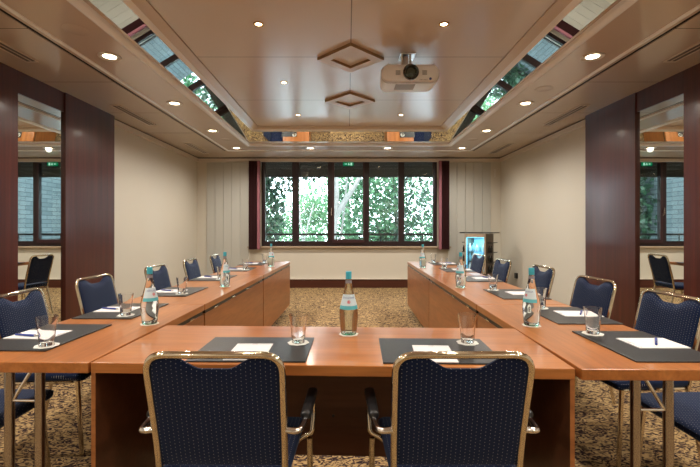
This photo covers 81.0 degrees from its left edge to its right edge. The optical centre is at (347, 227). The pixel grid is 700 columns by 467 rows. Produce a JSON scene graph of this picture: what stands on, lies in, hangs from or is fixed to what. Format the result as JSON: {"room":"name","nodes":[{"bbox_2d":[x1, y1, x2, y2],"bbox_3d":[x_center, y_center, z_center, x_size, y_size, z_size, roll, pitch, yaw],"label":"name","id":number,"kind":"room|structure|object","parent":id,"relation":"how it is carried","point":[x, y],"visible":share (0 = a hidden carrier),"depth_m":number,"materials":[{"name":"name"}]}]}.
{"room":"conference room","nodes":[
{"label":"conference room","id":0,"kind":"room"},
{"bbox_2d":[114,126,196,300],"bbox_3d":[-3.215,-0.335,3.125,0.150,3.150,11.350,0,0,0],"label":"wall","id":1,"kind":"structure","parent":0,"point":[155,186],"depth_m":6.47,"materials":[{"name":"paint"}]},
{"bbox_2d":[0,62,17,301],"bbox_3d":[-3.098,-0.110,3.250,0.085,2.700,1.100,0,0,0],"label":"wood wall panel","id":2,"kind":"object","parent":1,"relation":"attached to","point":[8,75],"visible":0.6,"depth_m":3.69,"materials":[{"name":"brown wood"}]},
{"bbox_2d":[18,71,63,322],"bbox_3d":[-3.098,-0.110,4.110,0.085,2.700,0.616,0,0,0],"label":"wall mirror","id":3,"kind":"object","parent":1,"relation":"attached to","point":[40,105],"visible":0.64,"depth_m":4.09,"materials":[{"name":"white mirror"}]},
{"bbox_2d":[63,93,113,320],"bbox_3d":[-3.090,-0.110,4.883,0.100,2.700,0.925,0,0,0],"label":"wood wall panel","id":4,"kind":"object","parent":1,"relation":"attached to","point":[88,130],"visible":0.57,"depth_m":4.75,"materials":[{"name":"brown wood"}]},
{"bbox_2d":[197,162,500,278],"bbox_3d":[0.030,-0.335,8.645,6.340,3.150,0.310,0,0,0],"label":"wall","id":5,"kind":"structure","parent":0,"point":[304,262],"depth_m":8.53,"materials":[{"name":"paint"}]},
{"bbox_2d":[249,161,259,248],"bbox_3d":[-1.915,-0.470,8.440,0.230,1.820,0.086,0,0,0],"label":"curtain","id":6,"kind":"object","parent":5,"relation":"hanging from","point":[254,166],"visible":1,"depth_m":8.41,"materials":[{"name":"red fabric"}]},
{"bbox_2d":[266,162,431,176],"bbox_3d":[0.035,-0.570,8.860,3.710,1.820,0.040,0,0,0],"label":"roller shutter","id":7,"kind":"object","parent":5,"relation":"attached to","point":[273,169],"visible":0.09,"depth_m":8.85,"materials":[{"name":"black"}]},
{"bbox_2d":[290,279,407,287],"bbox_3d":[0.030,1.153,8.530,6.340,0.175,0.040,0,0,0],"label":"baseboard","id":8,"kind":"structure","parent":5,"relation":"attached to","point":[294,283],"depth_m":8.51,"materials":[{"name":"brown wood"}]},
{"bbox_2d":[262,162,436,245],"bbox_3d":[0.035,-0.520,8.582,3.670,1.800,0.135,0,0,0],"label":"window","id":9,"kind":"structure","parent":5,"relation":"attached to","point":[295,241],"depth_m":8.58,"materials":[{"name":"black"}]},
{"bbox_2d":[439,161,448,248],"bbox_3d":[1.982,-0.470,8.440,0.215,1.820,0.086,0,0,0],"label":"curtain","id":10,"kind":"object","parent":5,"relation":"hanging from","point":[443,165],"visible":1,"depth_m":8.40,"materials":[{"name":"red fabric"}]},
{"bbox_2d":[0,0,699,157],"bbox_3d":[0.030,-1.593,3.125,6.640,0.314,11.350,0,0,0],"label":"ceiling","id":11,"kind":"structure","parent":0,"point":[226,71],"depth_m":3.89,"materials":[{"name":"paint"}]},
{"bbox_2d":[0,41,38,61],"bbox_3d":[-2.760,-1.456,3.120,0.110,0.008,0.950,0,0,0],"label":"ceiling vent","id":12,"kind":"object","parent":11,"relation":"in","point":[5,47],"visible":1,"depth_m":3.41,"materials":[{"name":"beige"}]},
{"bbox_2d":[97,52,121,61],"bbox_3d":[-2.025,-1.455,3.490,0.184,0.010,0.184,0,0,0],"label":"recessed light","id":13,"kind":"object","parent":11,"relation":"in","point":[107,56],"visible":1,"depth_m":3.48,"materials":[{"name":"white"}]},
{"bbox_2d":[110,105,155,124],"bbox_3d":[-2.760,-1.456,5.330,0.110,0.008,0.950,0,0,0],"label":"ceiling vent","id":14,"kind":"object","parent":11,"relation":"in","point":[119,107],"visible":1,"depth_m":5.26,"materials":[{"name":"beige"}]},
{"bbox_2d":[166,101,182,105],"bbox_3d":[-2.025,-1.455,4.800,0.184,0.010,0.184,0,0,0],"label":"recessed light","id":15,"kind":"object","parent":11,"relation":"in","point":[172,103],"visible":1,"depth_m":4.80,"materials":[{"name":"white"}]},
{"bbox_2d":[184,143,208,153],"bbox_3d":[-2.760,-1.456,7.550,0.110,0.008,0.950,0,0,0],"label":"ceiling vent","id":16,"kind":"object","parent":11,"relation":"in","point":[188,144],"visible":1,"depth_m":7.51,"materials":[{"name":"beige"}]},
{"bbox_2d":[325,92,374,108],"bbox_3d":[0.030,-1.670,5.390,0.464,0.030,0.464,0,0,45],"label":"diamond","id":17,"kind":"object","parent":11,"relation":"attached to","point":[349,100],"visible":1,"depth_m":5.36,"materials":[{"name":"beige paint"}]},
{"bbox_2d":[317,43,383,72],"bbox_3d":[0.030,-1.670,4.050,0.464,0.030,0.464,0,0,45],"label":"diamond","id":18,"kind":"object","parent":11,"relation":"attached to","point":[350,57],"visible":1,"depth_m":4.03,"materials":[{"name":"beige paint"}]},
{"bbox_2d":[380,52,438,91],"bbox_3d":[0.595,-1.533,4.037,0.553,0.304,0.406,0,0,0],"label":"projector","id":19,"kind":"object","parent":11,"relation":"hanging from","point":[405,77],"visible":1,"depth_m":3.87,"materials":[{"name":"white plastic"}]},
{"bbox_2d":[489,143,513,153],"bbox_3d":[2.820,-1.456,7.550,0.110,0.008,0.950,0,0,0],"label":"ceiling vent","id":20,"kind":"object","parent":11,"relation":"in","point":[508,144],"visible":1,"depth_m":7.51,"materials":[{"name":"beige"}]},
{"bbox_2d":[492,144,511,152],"bbox_3d":[2.820,-1.458,7.550,0.086,0.003,0.926,0,0,0],"label":"vent grille","id":21,"kind":"object","parent":20,"relation":"attached to","point":[507,145],"depth_m":7.51,"materials":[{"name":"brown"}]},
{"bbox_2d":[517,101,533,105],"bbox_3d":[2.085,-1.455,4.800,0.184,0.010,0.184,0,0,0],"label":"recessed light","id":22,"kind":"object","parent":11,"relation":"in","point":[524,103],"visible":1,"depth_m":4.80,"materials":[{"name":"white"}]},
{"bbox_2d":[535,86,553,91],"bbox_3d":[2.060,-1.459,4.300,0.180,0.002,0.180,0,0,0],"label":"ceiling speaker","id":23,"kind":"object","parent":11,"relation":"attached to","point":[543,88],"visible":1,"depth_m":4.29,"materials":[{"name":"plastic"}]},
{"bbox_2d":[544,105,589,124],"bbox_3d":[2.820,-1.456,5.330,0.110,0.008,0.950,0,0,0],"label":"ceiling vent","id":24,"kind":"object","parent":11,"relation":"in","point":[580,107],"visible":1,"depth_m":5.26,"materials":[{"name":"beige"}]},
{"bbox_2d":[580,52,604,61],"bbox_3d":[2.085,-1.455,3.490,0.184,0.010,0.184,0,0,0],"label":"recessed light","id":25,"kind":"object","parent":11,"relation":"in","point":[594,56],"visible":1,"depth_m":3.48,"materials":[{"name":"white"}]},
{"bbox_2d":[663,42,699,61],"bbox_3d":[2.820,-1.456,3.120,0.110,0.008,0.950,0,0,0],"label":"ceiling vent","id":26,"kind":"object","parent":11,"relation":"in","point":[696,47],"visible":1,"depth_m":3.42,"materials":[{"name":"beige"}]},
{"bbox_2d":[0,288,699,466],"bbox_3d":[0.030,1.300,3.100,6.740,0.120,11.400,0,0,0],"label":"floor","id":27,"kind":"structure","parent":0,"point":[596,417],"depth_m":2.64,"materials":[{"name":"carpet"}]},
{"bbox_2d":[0,389,53,466],"bbox_3d":[-1.692,0.804,1.798,0.514,0.868,0.442,0,0,-2],"label":"chair","id":28,"kind":"object","parent":27,"relation":"on","point":[21,408],"visible":0.42,"depth_m":1.90,"materials":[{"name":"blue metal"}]},
{"bbox_2d":[0,287,90,454],"bbox_3d":[-1.702,0.804,2.427,0.514,0.868,0.442,0,0,-4],"label":"chair","id":29,"kind":"object","parent":27,"relation":"on","point":[17,316],"visible":0.41,"depth_m":2.29,"materials":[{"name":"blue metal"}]},
{"bbox_2d":[75,273,118,385],"bbox_3d":[-1.732,0.804,3.182,0.514,0.868,0.442,0,0,3],"label":"chair","id":30,"kind":"object","parent":27,"relation":"on","point":[94,296],"visible":0.45,"depth_m":3.14,"materials":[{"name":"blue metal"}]},
{"bbox_2d":[0,304,203,466],"bbox_3d":[-1.243,0.867,2.111,0.585,0.734,1.165,0,0,1],"label":"conference table","id":31,"kind":"object","parent":27,"relation":"on","point":[75,356],"visible":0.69,"depth_m":1.59,"materials":[{"name":"brown wood"}]},
{"bbox_2d":[0,324,111,351],"bbox_3d":[-1.382,0.497,1.885,0.334,0.006,0.450,0,0,1],"label":"desk pad","id":32,"kind":"object","parent":31,"relation":"on","point":[79,330],"visible":0.7,"depth_m":1.82,"materials":[{"name":"black leather"}]},
{"bbox_2d":[3,330,72,338],"bbox_3d":[-1.427,0.492,1.896,0.210,0.004,0.150,0,0,2],"label":"notepad","id":33,"kind":"object","parent":32,"relation":"on","point":[58,332],"visible":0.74,"depth_m":1.89,"materials":[{"name":"white paper"}]},
{"bbox_2d":[33,342,59,348],"bbox_3d":[-1.262,0.493,1.720,0.089,0.002,0.089,0,0,-31],"label":"coaster","id":34,"kind":"object","parent":32,"relation":"on","point":[55,344],"visible":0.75,"depth_m":1.70,"materials":[{"name":"white paper"}]},
{"bbox_2d":[35,315,58,346],"bbox_3d":[-1.262,0.432,1.720,0.081,0.120,0.081,0,0,0],"label":"tumbler","id":35,"kind":"object","parent":34,"relation":"on","point":[46,325],"visible":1,"depth_m":1.70,"materials":[{"name":"clear glass"}]},
{"bbox_2d":[71,303,168,318],"bbox_3d":[-1.344,0.497,2.470,0.334,0.006,0.450,0,0,1],"label":"desk pad","id":36,"kind":"object","parent":31,"relation":"on","point":[91,315],"visible":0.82,"depth_m":2.34,"materials":[{"name":"black leather"}]},
{"bbox_2d":[93,307,139,311],"bbox_3d":[-1.389,0.492,2.481,0.210,0.004,0.150,0,0,-1],"label":"notepad","id":37,"kind":"object","parent":36,"relation":"on","point":[133,308],"visible":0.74,"depth_m":2.44,"materials":[{"name":"white paper"}]},
{"bbox_3d":[-1.255,0.493,2.320,0.094,0.002,0.094,0,0,-37],"label":"coaster","id":38,"kind":"object","parent":36,"relation":"on","visible":0},
{"bbox_2d":[118,293,133,315],"bbox_3d":[-1.255,0.432,2.320,0.081,0.120,0.081,0,0,0],"label":"tumbler","id":39,"kind":"object","parent":38,"relation":"on","point":[125,299],"visible":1,"depth_m":2.29,"materials":[{"name":"clear glass"}]},
{"bbox_3d":[-1.033,0.499,2.140,0.094,0.002,0.094,0,0,-11],"label":"coaster","id":40,"kind":"object","parent":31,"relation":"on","visible":0},
{"bbox_2d":[140,267,158,324],"bbox_3d":[-1.033,0.351,2.140,0.089,0.293,0.089,0,0,30],"label":"water bottle","id":41,"kind":"object","parent":40,"relation":"on","point":[149,305],"visible":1,"depth_m":2.11,"materials":[{"name":"teal"}]},
{"bbox_2d":[144,264,171,290],"bbox_3d":[-1.682,0.804,4.101,0.514,0.868,0.442,0,0,2],"label":"chair","id":42,"kind":"object","parent":27,"relation":"on","point":[161,278],"visible":0.36,"depth_m":4.13,"materials":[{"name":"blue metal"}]},
{"bbox_2d":[183,258,200,281],"bbox_3d":[-1.652,0.804,4.930,0.514,0.868,0.442,0,0,0],"label":"chair","id":43,"kind":"object","parent":27,"relation":"on","point":[192,270],"visible":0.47,"depth_m":4.87,"materials":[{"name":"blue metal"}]},
{"bbox_2d":[132,275,262,325],"bbox_3d":[-1.210,0.867,3.541,0.585,0.734,1.685,0,0,1],"label":"conference table","id":44,"kind":"object","parent":27,"relation":"on","point":[241,303],"visible":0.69,"depth_m":3.40,"materials":[{"name":"brown wood"}]},
{"bbox_2d":[141,287,207,296],"bbox_3d":[-1.337,0.497,3.210,0.334,0.006,0.450,0,0,1],"label":"desk pad","id":45,"kind":"object","parent":44,"relation":"on","point":[190,290],"visible":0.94,"depth_m":3.14,"materials":[{"name":"black leather"}]},
{"bbox_2d":[156,289,177,292],"bbox_3d":[-1.382,0.492,3.201,0.210,0.004,0.150,0,0,4],"label":"notepad","id":46,"kind":"object","parent":45,"relation":"on","point":[175,290],"visible":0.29,"depth_m":3.17,"materials":[{"name":"white paper"}]},
{"bbox_3d":[-1.245,0.493,3.080,0.094,0.002,0.094,0,0,-4],"label":"coaster","id":47,"kind":"object","parent":45,"relation":"on","visible":0},
{"bbox_2d":[176,277,187,293],"bbox_3d":[-1.245,0.432,3.080,0.081,0.120,0.081,0,0,0],"label":"tumbler","id":48,"kind":"object","parent":47,"relation":"on","point":[181,281],"visible":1,"depth_m":3.05,"materials":[{"name":"clear glass"}]},
{"bbox_2d":[188,275,236,280],"bbox_3d":[-1.332,0.497,4.090,0.334,0.006,0.450,0,0,1],"label":"desk pad","id":49,"kind":"object","parent":44,"relation":"on","point":[231,276],"visible":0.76,"depth_m":3.93,"materials":[{"name":"black"}]},
{"bbox_3d":[-1.047,0.499,3.500,0.094,0.002,0.094,0,0,-11],"label":"coaster","id":50,"kind":"object","parent":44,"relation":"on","visible":0},
{"bbox_2d":[220,252,229,286],"bbox_3d":[-1.047,0.351,3.500,0.089,0.293,0.089,0,0,10],"label":"water bottle","id":51,"kind":"object","parent":50,"relation":"on","point":[225,271],"visible":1,"depth_m":3.47,"materials":[{"name":"teal"}]},
{"bbox_2d":[210,254,221,272],"bbox_3d":[-1.622,0.804,5.748,0.514,0.868,0.442,0,0,-2],"label":"chair","id":52,"kind":"object","parent":27,"relation":"on","point":[215,262],"visible":0.34,"depth_m":5.62,"materials":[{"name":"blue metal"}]},
{"bbox_2d":[138,351,317,466],"bbox_3d":[-0.402,0.804,1.478,0.564,0.868,0.514,0,0,1],"label":"armchair","id":53,"kind":"object","parent":27,"relation":"on","point":[236,416],"visible":1,"depth_m":1.27,"materials":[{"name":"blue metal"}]},
{"bbox_2d":[210,261,289,325],"bbox_3d":[-1.169,0.867,5.257,0.585,0.734,1.737,0,0,1],"label":"conference table","id":54,"kind":"object","parent":27,"relation":"on","point":[276,279],"visible":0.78,"depth_m":5.03,"materials":[{"name":"brown wood"}]},
{"bbox_2d":[230,267,256,270],"bbox_3d":[-1.317,0.497,4.940,0.334,0.006,0.450,0,0,1],"label":"desk pad","id":55,"kind":"object","parent":54,"relation":"on","point":[250,268],"visible":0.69,"depth_m":5.00,"materials":[{"name":"black"}]},
{"bbox_3d":[-1.210,0.493,4.860,0.094,0.002,0.094,0,0,-21],"label":"coaster","id":56,"kind":"object","parent":55,"relation":"on","visible":0},
{"bbox_2d":[242,259,248,269],"bbox_3d":[-1.210,0.432,4.860,0.081,0.120,0.081,0,0,0],"label":"tumbler","id":57,"kind":"object","parent":56,"relation":"on","point":[245,262],"visible":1,"depth_m":4.83,"materials":[{"name":"clear glass"}]},
{"bbox_3d":[-0.994,0.499,5.330,0.094,0.002,0.094,0,0,-11],"label":"coaster","id":58,"kind":"object","parent":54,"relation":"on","visible":0},
{"bbox_2d":[268,244,274,265],"bbox_3d":[-0.994,0.351,5.330,0.089,0.293,0.089,0,0,-40],"label":"water bottle","id":59,"kind":"object","parent":58,"relation":"on","point":[271,259],"visible":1,"depth_m":5.30,"materials":[{"name":"teal"}]},
{"bbox_2d":[91,325,574,466],"bbox_3d":[-0.062,0.870,1.783,1.765,0.740,0.585,0,0,2],"label":"conference table","id":60,"kind":"object","parent":27,"relation":"on","point":[341,368],"visible":0.52,"depth_m":1.75,"materials":[{"name":"brown wood"}]},
{"bbox_2d":[186,337,313,362],"bbox_3d":[-0.378,0.497,1.690,0.450,0.006,0.334,0,0,1],"label":"desk pad","id":61,"kind":"object","parent":60,"relation":"on","point":[288,353],"visible":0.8,"depth_m":1.70,"materials":[{"name":"black leather"}]},
{"bbox_2d":[223,344,272,359],"bbox_3d":[-0.391,0.492,1.635,0.150,0.004,0.210,0,0,0],"label":"notepad","id":62,"kind":"object","parent":61,"relation":"on","point":[239,347],"visible":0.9,"depth_m":1.68,"materials":[{"name":"white paper"}]},
{"bbox_2d":[287,340,308,345],"bbox_3d":[-0.212,0.493,1.765,0.089,0.002,0.089,0,0,22],"label":"coaster","id":63,"kind":"object","parent":61,"relation":"on","point":[306,341],"visible":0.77,"depth_m":1.75,"materials":[{"name":"white paper"}]},
{"bbox_2d":[289,312,307,343],"bbox_3d":[-0.212,0.432,1.765,0.081,0.120,0.081,0,0,0],"label":"tumbler","id":64,"kind":"object","parent":63,"relation":"on","point":[298,320],"visible":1,"depth_m":1.74,"materials":[{"name":"clear glass"}]},
{"bbox_2d":[339,332,357,336],"bbox_3d":[0.005,0.499,1.930,0.089,0.002,0.089,0,0,-34],"label":"coaster","id":65,"kind":"object","parent":60,"relation":"on","point":[356,334],"visible":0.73,"depth_m":1.90,"materials":[{"name":"white paper"}]},
{"bbox_2d":[339,271,357,334],"bbox_3d":[0.005,0.351,1.930,0.089,0.293,0.089,0,0,0],"label":"water bottle","id":66,"kind":"object","parent":65,"relation":"on","point":[348,313],"visible":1,"depth_m":1.90,"materials":[{"name":"teal"}]},
{"bbox_2d":[379,338,495,364],"bbox_3d":[0.360,0.497,1.668,0.450,0.006,0.334,0,0,1],"label":"desk pad","id":67,"kind":"object","parent":60,"relation":"on","point":[391,348],"visible":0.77,"depth_m":1.70,"materials":[{"name":"black leather"}]},
{"bbox_2d":[412,345,458,362],"bbox_3d":[0.338,0.492,1.609,0.150,0.004,0.210,0,0,3],"label":"notepad","id":68,"kind":"object","parent":67,"relation":"on","point":[415,347],"visible":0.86,"depth_m":1.66,"materials":[{"name":"white paper"}]},
{"bbox_2d":[456,340,478,345],"bbox_3d":[0.516,0.493,1.765,0.089,0.002,0.089,0,0,4],"label":"coaster","id":69,"kind":"object","parent":67,"relation":"on","point":[458,341],"visible":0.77,"depth_m":1.75,"materials":[{"name":"white paper"}]},
{"bbox_2d":[458,312,476,343],"bbox_3d":[0.516,0.432,1.765,0.081,0.120,0.081,0,0,0],"label":"tumbler","id":70,"kind":"object","parent":69,"relation":"on","point":[467,321],"visible":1,"depth_m":1.74,"materials":[{"name":"clear glass"}]},
{"bbox_2d":[407,262,482,327],"bbox_3d":[1.173,0.867,5.251,0.585,0.734,1.727,0,0,1],"label":"conference table","id":71,"kind":"object","parent":27,"relation":"on","point":[418,278],"visible":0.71,"depth_m":5.01,"materials":[{"name":"brown wood"}]},
{"bbox_2d":[439,268,475,271],"bbox_3d":[1.292,0.497,4.860,0.334,0.006,0.450,0,0,1],"label":"desk pad","id":72,"kind":"object","parent":71,"relation":"on","point":[443,269],"visible":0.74,"depth_m":4.77,"materials":[{"name":"black"}]},
{"bbox_3d":[0.949,0.499,5.180,0.094,0.002,0.094,0,0,-11],"label":"coaster","id":73,"kind":"object","parent":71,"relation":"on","visible":0},
{"bbox_2d":[419,244,425,267],"bbox_3d":[0.949,0.351,5.180,0.089,0.293,0.089,0,0,-40],"label":"water bottle","id":74,"kind":"object","parent":73,"relation":"on","point":[422,259],"visible":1,"depth_m":5.15,"materials":[{"name":"teal"}]},
{"bbox_2d":[365,351,539,466],"bbox_3d":[0.350,0.804,1.478,0.564,0.868,0.514,0,0,0],"label":"armchair","id":75,"kind":"object","parent":27,"relation":"on","point":[441,416],"visible":1,"depth_m":1.27,"materials":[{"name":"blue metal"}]},
{"bbox_2d":[470,254,485,273],"bbox_3d":[1.627,0.804,5.784,0.514,0.868,0.442,0,0,-5],"label":"chair","id":76,"kind":"object","parent":27,"relation":"on","point":[477,264],"visible":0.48,"depth_m":5.73,"materials":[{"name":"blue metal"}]},
{"bbox_2d":[460,232,499,275],"bbox_3d":[2.503,0.660,7.784,0.610,1.160,0.430,0,0,40],"label":"display cabinet","id":77,"kind":"object","parent":27,"relation":"on","point":[487,240],"visible":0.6,"depth_m":7.72,"materials":[{"name":"brown"}]},
{"bbox_2d":[429,275,565,327],"bbox_3d":[1.150,0.867,3.535,0.585,0.734,1.695,0,0,1],"label":"conference table","id":78,"kind":"object","parent":27,"relation":"on","point":[446,301],"visible":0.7,"depth_m":3.45,"materials":[{"name":"brown wood"}]},
{"bbox_2d":[466,276,503,281],"bbox_3d":[1.282,0.497,4.020,0.334,0.006,0.450,0,0,1],"label":"desk pad","id":79,"kind":"object","parent":78,"relation":"on","point":[468,278],"visible":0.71,"depth_m":3.86,"materials":[{"name":"black"}]},
{"bbox_2d":[483,289,551,299],"bbox_3d":[1.262,0.497,3.090,0.334,0.006,0.450,0,0,1],"label":"desk pad","id":80,"kind":"object","parent":78,"relation":"on","point":[501,293],"visible":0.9,"depth_m":3.05,"materials":[{"name":"black leather"}]},
{"bbox_2d":[505,291,524,294],"bbox_3d":[1.322,0.492,3.099,0.210,0.004,0.150,0,0,-2],"label":"notepad","id":81,"kind":"object","parent":80,"relation":"on","point":[509,292],"visible":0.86,"depth_m":3.12,"materials":[{"name":"white paper"}]},
{"bbox_3d":[1.160,0.493,3.270,0.094,0.002,0.094,0,0,-25],"label":"coaster","id":82,"kind":"object","parent":80,"relation":"on","visible":0},
{"bbox_2d":[488,274,497,289],"bbox_3d":[1.160,0.432,3.270,0.081,0.120,0.081,0,0,0],"label":"tumbler","id":83,"kind":"object","parent":82,"relation":"on","point":[493,278],"visible":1,"depth_m":3.24,"materials":[{"name":"clear glass"}]},
{"bbox_3d":[0.952,0.499,3.450,0.094,0.002,0.094,0,0,-11],"label":"coaster","id":84,"kind":"object","parent":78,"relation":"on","visible":0},
{"bbox_2d":[455,252,465,287],"bbox_3d":[0.952,0.351,3.450,0.089,0.293,0.089,0,0,-30],"label":"water bottle","id":85,"kind":"object","parent":84,"relation":"on","point":[460,276],"visible":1,"depth_m":3.42,"materials":[{"name":"teal"}]},
{"bbox_2d":[492,258,511,282],"bbox_3d":[1.617,0.804,4.882,0.514,0.868,0.442,0,0,-3],"label":"chair","id":86,"kind":"object","parent":27,"relation":"on","point":[503,270],"visible":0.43,"depth_m":4.81,"materials":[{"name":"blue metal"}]},
{"bbox_2d":[532,264,554,297],"bbox_3d":[1.682,0.804,4.021,0.514,0.868,0.442,0,0,-2],"label":"chair","id":87,"kind":"object","parent":27,"relation":"on","point":[545,279],"visible":0.27,"depth_m":3.92,"materials":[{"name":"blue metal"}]},
{"bbox_2d":[477,304,699,466],"bbox_3d":[1.130,0.867,2.065,0.585,0.734,1.235,0,0,1],"label":"conference table","id":88,"kind":"object","parent":27,"relation":"on","point":[590,360],"visible":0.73,"depth_m":1.51,"materials":[{"name":"brown wood"}]},
{"bbox_2d":[540,307,622,324],"bbox_3d":[1.262,0.497,2.345,0.334,0.006,0.450,0,0,1],"label":"desk pad","id":89,"kind":"object","parent":88,"relation":"on","point":[549,313],"visible":0.66,"depth_m":2.24,"materials":[{"name":"black leather"}]},
{"bbox_2d":[554,311,603,316],"bbox_3d":[1.322,0.492,2.354,0.210,0.004,0.150,0,0,3],"label":"notepad","id":90,"kind":"object","parent":89,"relation":"on","point":[564,313],"visible":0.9,"depth_m":2.35,"materials":[{"name":"white paper"}]},
{"bbox_3d":[1.190,0.493,2.530,0.094,0.002,0.094,0,0,-2],"label":"coaster","id":91,"kind":"object","parent":89,"relation":"on","visible":0},
{"bbox_2d":[537,287,547,307],"bbox_3d":[1.190,0.432,2.530,0.081,0.120,0.081,0,0,0],"label":"tumbler","id":92,"kind":"object","parent":91,"relation":"on","point":[542,292],"visible":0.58,"depth_m":2.50,"materials":[{"name":"clear glass"}]},
{"bbox_2d":[572,331,699,362],"bbox_3d":[1.242,0.497,1.745,0.334,0.006,0.450,0,0,1],"label":"desk pad","id":93,"kind":"object","parent":88,"relation":"on","point":[609,341],"visible":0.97,"depth_m":1.65,"materials":[{"name":"black leather"}]},
{"bbox_2d":[581,331,603,335],"bbox_3d":[1.145,0.493,1.915,0.089,0.002,0.089,0,0,38],"label":"coaster","id":94,"kind":"object","parent":93,"relation":"on","point":[583,332],"visible":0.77,"depth_m":1.89,"materials":[{"name":"white paper"}]},
{"bbox_2d":[583,306,602,334],"bbox_3d":[1.145,0.432,1.915,0.081,0.120,0.081,0,0,0],"label":"tumbler","id":95,"kind":"object","parent":94,"relation":"on","point":[592,314],"visible":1,"depth_m":1.89,"materials":[{"name":"clear glass"}]},
{"bbox_2d":[616,338,690,348],"bbox_3d":[1.302,0.492,1.754,0.210,0.004,0.150,0,0,0],"label":"notepad","id":96,"kind":"object","parent":93,"relation":"on","point":[642,343],"visible":1,"depth_m":1.74,"materials":[{"name":"white paper"}]},
{"bbox_3d":[0.944,0.499,2.105,0.094,0.002,0.094,0,0,-11],"label":"coaster","id":97,"kind":"object","parent":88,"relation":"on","visible":0},
{"bbox_2d":[522,268,540,325],"bbox_3d":[0.944,0.351,2.105,0.089,0.293,0.089,0,0,-20],"label":"water bottle","id":98,"kind":"object","parent":97,"relation":"on","point":[531,305],"visible":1,"depth_m":2.08,"materials":[{"name":"teal"}]},
{"bbox_2d":[569,275,616,403],"bbox_3d":[1.627,0.804,3.064,0.514,0.868,0.442,0,0,-6],"label":"chair","id":99,"kind":"object","parent":27,"relation":"on","point":[584,293],"visible":0.35,"depth_m":3.03,"materials":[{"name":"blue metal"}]},
{"bbox_2d":[575,289,699,466],"bbox_3d":[1.617,0.804,2.333,0.514,0.868,0.442,0,0,-4],"label":"chair","id":100,"kind":"object","parent":27,"relation":"on","point":[679,323],"visible":0.52,"depth_m":2.23,"materials":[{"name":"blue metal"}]},
{"bbox_2d":[641,392,699,456],"bbox_3d":[1.617,0.804,1.760,0.514,0.868,0.442,0,0,0],"label":"chair","id":101,"kind":"object","parent":27,"relation":"on","point":[686,404],"visible":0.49,"depth_m":1.81,"materials":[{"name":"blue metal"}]},
{"bbox_2d":[501,126,584,304],"bbox_3d":[3.275,-0.335,3.125,0.150,3.150,11.350,0,0,0],"label":"wall","id":102,"kind":"structure","parent":0,"point":[543,186],"depth_m":6.56,"materials":[{"name":"paint"}]},
{"bbox_2d":[114,119,584,161],"bbox_3d":[0.030,-1.409,3.075,6.340,0.067,10.950,0,0,0],"label":"trim","id":103,"kind":"structure","parent":102,"relation":"attached to","point":[118,124],"depth_m":8.50,"materials":[{"name":"beige"}]},
{"bbox_2d":[115,119,584,157],"bbox_3d":[0.030,-1.451,3.075,6.340,0.018,10.950,0,0,0],"label":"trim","id":104,"kind":"structure","parent":102,"relation":"attached to","point":[115,119],"depth_m":6.47,"materials":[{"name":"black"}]},
{"bbox_2d":[585,93,637,327],"bbox_3d":[3.150,-0.110,4.883,0.100,2.700,0.925,0,0,0],"label":"wood wall panel","id":105,"kind":"object","parent":102,"relation":"attached to","point":[611,131],"visible":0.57,"depth_m":4.74,"materials":[{"name":"brown wood"}]},
{"bbox_2d":[637,71,683,303],"bbox_3d":[3.158,-0.110,4.110,0.085,2.700,0.616,0,0,0],"label":"wall mirror","id":106,"kind":"object","parent":102,"relation":"attached to","point":[660,106],"visible":0.64,"depth_m":4.07,"materials":[{"name":"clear mirror"}]},
{"bbox_2d":[684,63,699,351],"bbox_3d":[3.158,-0.110,3.250,0.085,2.700,1.100,0,0,0],"label":"wood wall panel","id":107,"kind":"object","parent":102,"relation":"attached to","point":[692,74],"visible":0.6,"depth_m":3.70,"materials":[{"name":"brown wood"}]},
{"bbox_3d":[0.000,0.840,9.500,6.800,0.200,1.400,0,0,0],"label":"floor","id":108,"kind":"structure","parent":0,"visible":0},
{"bbox_2d":[266,233,431,240],"bbox_3d":[0.030,0.435,9.900,5.800,0.610,0.040,0,0,0],"label":"balcony railing","id":109,"kind":"object","parent":108,"relation":"on","point":[317,234],"visible":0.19,"depth_m":9.88,"materials":[{"name":"black metal"}]},
{"label":"outside","id":110,"kind":"structure","parent":0,"visible":0},
{"bbox_3d":[0.000,4.490,36.600,60.000,0.100,46.800,0,0,0],"label":"ground","id":111,"kind":"structure","parent":110,"visible":0},
{"bbox_2d":[266,177,326,240],"bbox_3d":[-1.941,0.873,12.646,3.688,7.140,1.846,0,0,15],"label":"tree","id":112,"kind":"object","parent":111,"relation":"on","point":[270,198],"visible":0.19,"depth_m":12.51,"materials":[{"name":"green plant"}]},
{"bbox_2d":[266,192,327,240],"bbox_3d":[-2.532,1.425,16.938,4.225,6.031,2.232,0,0,5],"label":"tree","id":113,"kind":"object","parent":111,"relation":"on","point":[311,217],"visible":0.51,"depth_m":16.70,"materials":[{"name":"green plant"}]},
{"bbox_2d":[276,177,430,240],"bbox_3d":[0.014,0.290,23.970,14.175,8.301,2.992,0,0,0],"label":"tree","id":114,"kind":"object","parent":111,"relation":"on","point":[309,186],"visible":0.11,"depth_m":23.81,"materials":[{"name":"green plant"}]},
{"bbox_2d":[327,177,407,240],"bbox_3d":[-0.282,0.543,13.274,3.951,7.813,3.092,0,0,-28],"label":"tree","id":115,"kind":"object","parent":111,"relation":"on","point":[338,207],"visible":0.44,"depth_m":13.05,"materials":[{"name":"green plant"}]},
{"bbox_2d":[361,177,431,240],"bbox_3d":[1.685,0.526,13.975,2.703,7.835,1.941,0,0,-25],"label":"tree","id":116,"kind":"object","parent":111,"relation":"on","point":[414,223],"visible":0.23,"depth_m":13.86,"materials":[{"name":"green plant"}]},
{"bbox_2d":[416,177,431,240],"bbox_3d":[3.631,0.518,15.515,3.278,7.850,2.002,0,0,0],"label":"tree","id":117,"kind":"object","parent":111,"relation":"on","point":[430,178],"visible":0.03,"depth_m":15.46,"materials":[{"name":"green plant"}]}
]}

